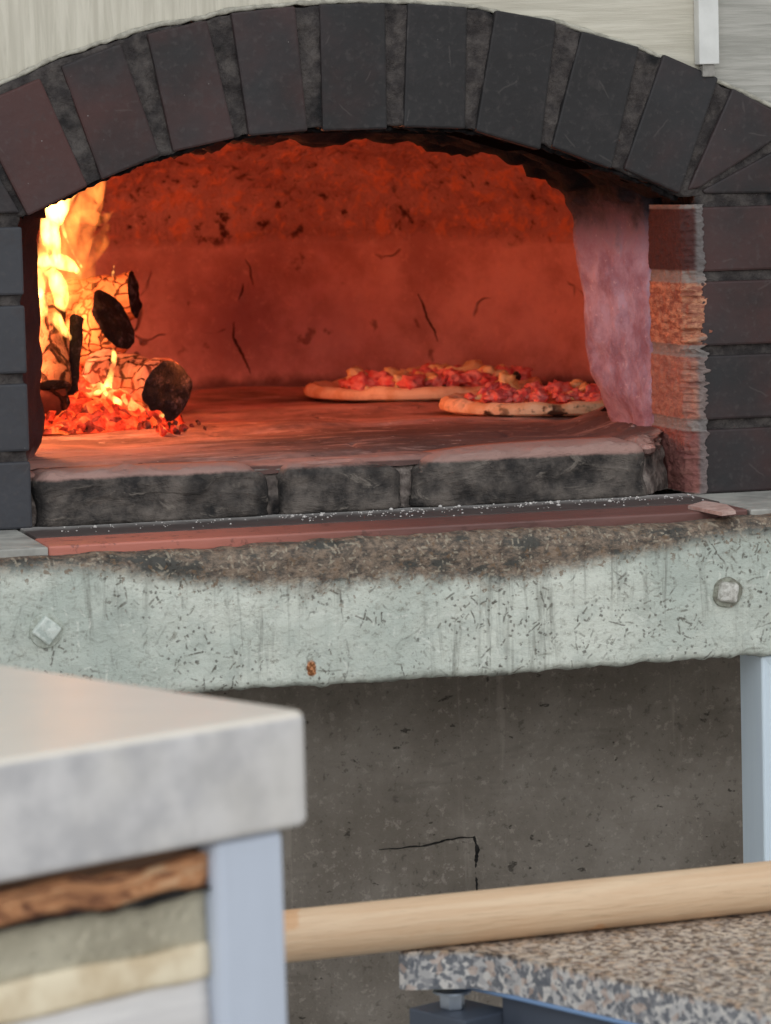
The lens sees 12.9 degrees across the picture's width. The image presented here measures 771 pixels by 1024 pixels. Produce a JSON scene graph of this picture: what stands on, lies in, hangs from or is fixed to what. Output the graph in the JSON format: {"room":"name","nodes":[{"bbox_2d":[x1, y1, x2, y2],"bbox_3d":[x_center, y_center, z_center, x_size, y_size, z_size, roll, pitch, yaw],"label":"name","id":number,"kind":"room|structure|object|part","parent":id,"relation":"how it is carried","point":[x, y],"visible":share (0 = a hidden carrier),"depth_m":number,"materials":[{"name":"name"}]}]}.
{"room":"commercial kitchen","nodes":[
{"label":"commercial kitchen","id":0,"kind":"room"},
{"bbox_2d":[0,0,770,107],"bbox_3d":[-0.039,-0.711,3.346,3.200,1.425,0.016,-3,6,-15],"label":"wall","id":1,"kind":"structure","parent":0,"point":[32,32],"depth_m":3.42,"materials":[{"name":"beige paint"}]},
{"bbox_2d":[694,0,718,64],"bbox_3d":[0.312,-0.945,3.403,0.022,0.989,0.015,-3,6,-15],"label":"trim","id":2,"kind":"structure","parent":1,"relation":"attached to","point":[706,19],"depth_m":3.44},
{"bbox_2d":[699,64,714,76],"bbox_3d":[0.325,-0.446,3.453,0.013,0.012,0.012,-3,6,-15],"label":"trim","id":3,"kind":"structure","parent":1,"relation":"attached to","point":[708,70],"depth_m":3.45,"materials":[{"name":"grey metal"}]},
{"bbox_3d":[0.405,1.223,2.060,8.000,0.050,9.000,-3,6,-15],"label":"floor","id":4,"kind":"structure","parent":0,"visible":0},
{"bbox_2d":[0,665,305,1023],"bbox_3d":[-0.749,0.698,1.714,1.300,1.121,0.720,-6,7,-41],"label":"counter","id":5,"kind":"object","parent":4,"relation":"on","point":[141,873],"depth_m":1.77,"materials":[{"name":"stone"}]},
{"bbox_2d":[0,665,305,881],"bbox_3d":[-0.763,0.171,1.664,1.300,0.062,0.720,-6,7,-41],"label":"countertop","id":6,"kind":"structure","parent":5,"relation":"on","point":[92,771],"depth_m":1.77,"materials":[{"name":"stone"}]},
{"bbox_3d":[-0.072,0.696,1.875,0.048,1.059,0.046,-6,7,-41],"label":"post","id":7,"kind":"part","parent":5,"relation":"part of","materials":[{"name":"white metal"}]},
{"bbox_2d":[0,0,770,1023],"bbox_3d":[-0.180,0.118,4.035,1.901,1.800,1.746,-3,6,-15],"label":"oven","id":8,"kind":"object","parent":4,"relation":"on","point":[294,195],"visible":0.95,"depth_m":3.47,"materials":[{"name":"concrete"}]},
{"bbox_2d":[29,613,62,647],"bbox_3d":[-0.309,0.108,3.107,0.032,0.033,0.006,-3,6,-15],"label":"washer","id":9,"kind":"object","parent":8,"relation":"in","point":[45,629],"depth_m":3.10,"materials":[{"name":"grey metal"}]},
{"bbox_2d":[64,411,75,419],"bbox_3d":[-0.359,-0.107,3.891,0.019,0.016,0.014,1,6,28],"label":"ember","id":10,"kind":"object","parent":8,"relation":"on","point":[69,414],"visible":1,"depth_m":3.89},
{"bbox_2d":[60,271,141,319],"bbox_3d":[-0.352,-0.265,4.220,0.095,0.064,0.060,-1,6,7],"label":"log","id":11,"kind":"object","parent":8,"relation":"in","point":[124,287],"visible":0.6,"depth_m":4.20,"materials":[{"name":"brown wood"}]},
{"bbox_2d":[43,375,185,434],"bbox_3d":[-0.352,-0.131,3.980,0.242,0.064,0.256,-3,6,-15],"label":"bed","id":12,"kind":"object","parent":8,"relation":"on","point":[97,408],"visible":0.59,"depth_m":3.90,"materials":[{"name":"orange wood"}]},
{"bbox_2d":[45,410,56,420],"bbox_3d":[-0.381,-0.108,3.888,0.011,0.016,0.020,0,6,12],"label":"ember","id":13,"kind":"object","parent":12,"relation":"on","point":[51,415],"visible":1,"depth_m":3.88},
{"bbox_2d":[40,387,69,414],"bbox_3d":[-0.397,-0.122,3.907,0.069,0.045,0.045,-3,6,-15],"label":"log","id":14,"kind":"object","parent":12,"relation":"on","point":[57,399],"visible":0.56,"depth_m":3.89,"materials":[{"name":"brown wood"}]},
{"bbox_2d":[39,292,71,390],"bbox_3d":[-0.385,-0.193,3.933,0.043,0.119,0.093,-2,6,-8],"label":"log","id":15,"kind":"object","parent":14,"relation":"on","point":[54,339],"visible":0.77,"depth_m":3.92,"materials":[{"name":"brown wood"}]},
{"bbox_2d":[54,422,62,430],"bbox_3d":[-0.367,-0.095,3.854,0.012,0.010,0.037,-3,6,-15],"label":"ember","id":16,"kind":"object","parent":12,"relation":"on","point":[57,426],"visible":1,"depth_m":3.86},
{"bbox_2d":[67,314,83,395],"bbox_3d":[-0.360,-0.180,3.941,0.019,0.097,0.040,1,6,22],"label":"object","id":17,"kind":"object","parent":12,"relation":"on","point":[76,321],"visible":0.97,"depth_m":3.94,"materials":[{"name":"black wood"}]},
{"bbox_2d":[66,289,134,374],"bbox_3d":[-0.356,-0.214,4.092,0.107,0.106,0.077,2,6,29],"label":"log","id":18,"kind":"object","parent":12,"relation":"on","point":[106,324],"visible":0.69,"depth_m":4.06,"materials":[{"name":"brown wood"}]},
{"bbox_2d":[82,348,191,421],"bbox_3d":[-0.292,-0.148,3.974,0.074,0.084,0.138,-6,7,-41],"label":"log","id":19,"kind":"object","parent":12,"relation":"on","point":[163,385],"visible":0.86,"depth_m":3.93,"materials":[{"name":"brown wood"}]},
{"bbox_2d":[137,414,148,421],"bbox_3d":[-0.281,-0.104,3.905,0.017,0.015,0.013,-5,7,-35],"label":"ember","id":20,"kind":"object","parent":8,"relation":"in","point":[143,417],"visible":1,"depth_m":3.90},
{"bbox_2d":[141,421,151,428],"bbox_3d":[-0.274,-0.100,3.895,0.010,0.009,0.019,-4,6,-25],"label":"ember","id":21,"kind":"object","parent":8,"relation":"in","point":[145,424],"visible":1,"depth_m":3.89},
{"bbox_2d":[155,421,173,432],"bbox_3d":[-0.248,-0.094,3.842,0.025,0.016,0.009,-5,6,-30],"label":"ember","id":22,"kind":"object","parent":8,"relation":"on","point":[164,425],"visible":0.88,"depth_m":3.83},
{"bbox_2d":[157,422,174,436],"bbox_3d":[-0.246,-0.091,3.802,0.011,0.016,0.039,-4,6,-27],"label":"ember","id":23,"kind":"object","parent":8,"relation":"on","point":[163,431],"visible":1,"depth_m":3.80},
{"bbox_2d":[165,421,180,434],"bbox_3d":[-0.234,-0.085,3.821,0.038,0.033,0.012,0,6,15],"label":"ember","id":24,"kind":"object","parent":8,"relation":"on","point":[170,427],"visible":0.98,"depth_m":3.82},
{"bbox_2d":[179,424,187,431],"bbox_3d":[-0.226,-0.093,3.852,0.019,0.013,0.009,0,6,18],"label":"ember","id":25,"kind":"object","parent":8,"relation":"on","point":[182,428],"visible":0.95,"depth_m":3.85},
{"bbox_2d":[61,494,703,531],"bbox_3d":[0.005,0.002,3.350,0.654,0.004,0.092,-3,6,-15],"label":"crumbs","id":26,"kind":"object","parent":8,"relation":"on","point":[550,502],"visible":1,"depth_m":3.38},
{"bbox_2d":[304,360,541,401],"bbox_3d":[0.045,-0.170,4.391,0.306,0.048,0.301,4,8,44],"label":"pizza","id":27,"kind":"object","parent":8,"relation":"on","point":[434,381],"visible":0.88,"depth_m":4.29,"materials":[{"name":"food"}]},
{"bbox_2d":[439,370,604,416],"bbox_3d":[0.216,-0.144,4.054,0.307,0.041,0.303,0,6,11],"label":"pizza","id":28,"kind":"object","parent":8,"relation":"on","point":[504,397],"visible":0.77,"depth_m":3.96,"materials":[{"name":"red food"}]},
{"bbox_2d":[712,577,742,606],"bbox_3d":[0.328,0.076,3.277,0.032,0.032,0.005,-3,6,-15],"label":"washer","id":29,"kind":"object","parent":8,"relation":"in","point":[726,591],"depth_m":3.27,"materials":[{"name":"grey metal"}]},
{"bbox_3d":[0.397,0.601,3.383,0.060,0.936,0.061,-3,6,-15],"label":"support leg","id":30,"kind":"part","parent":8,"relation":"part of","materials":[{"name":"blue paint"}]},
{"bbox_2d":[399,911,770,1023],"bbox_3d":[0.499,0.731,2.623,0.691,0.817,0.676,-6,7,-41],"label":"table","id":31,"kind":"object","parent":4,"relation":"on","point":[712,970],"visible":0.98,"depth_m":2.57,"materials":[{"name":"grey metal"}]},
{"bbox_2d":[433,989,471,996],"bbox_3d":[0.051,0.367,2.617,0.030,0.002,0.030,-3,6,-15],"label":"washer","id":32,"kind":"object","parent":31,"relation":"in","point":[440,992],"depth_m":2.61,"materials":[{"name":"metal"}]},
{"bbox_2d":[284,861,770,962],"bbox_3d":[0.419,0.290,2.749,1.250,0.040,0.041,-3,6,-20],"label":"wooden pole","id":33,"kind":"object","parent":31,"relation":"on","point":[399,924],"visible":0.77,"depth_m":2.62,"materials":[{"name":"brown wood"}]},
{"bbox_3d":[0.462,0.358,2.576,0.544,0.004,0.626,-6,7,-41],"label":"steel plate","id":34,"kind":"part","parent":31,"relation":"part of","materials":[{"name":"metal"}]},
{"bbox_3d":[0.291,0.410,2.402,0.036,0.058,0.568,-6,7,-41],"label":"frame rail","id":35,"kind":"part","parent":31,"relation":"part of","materials":[{"name":"metal"}]}
]}

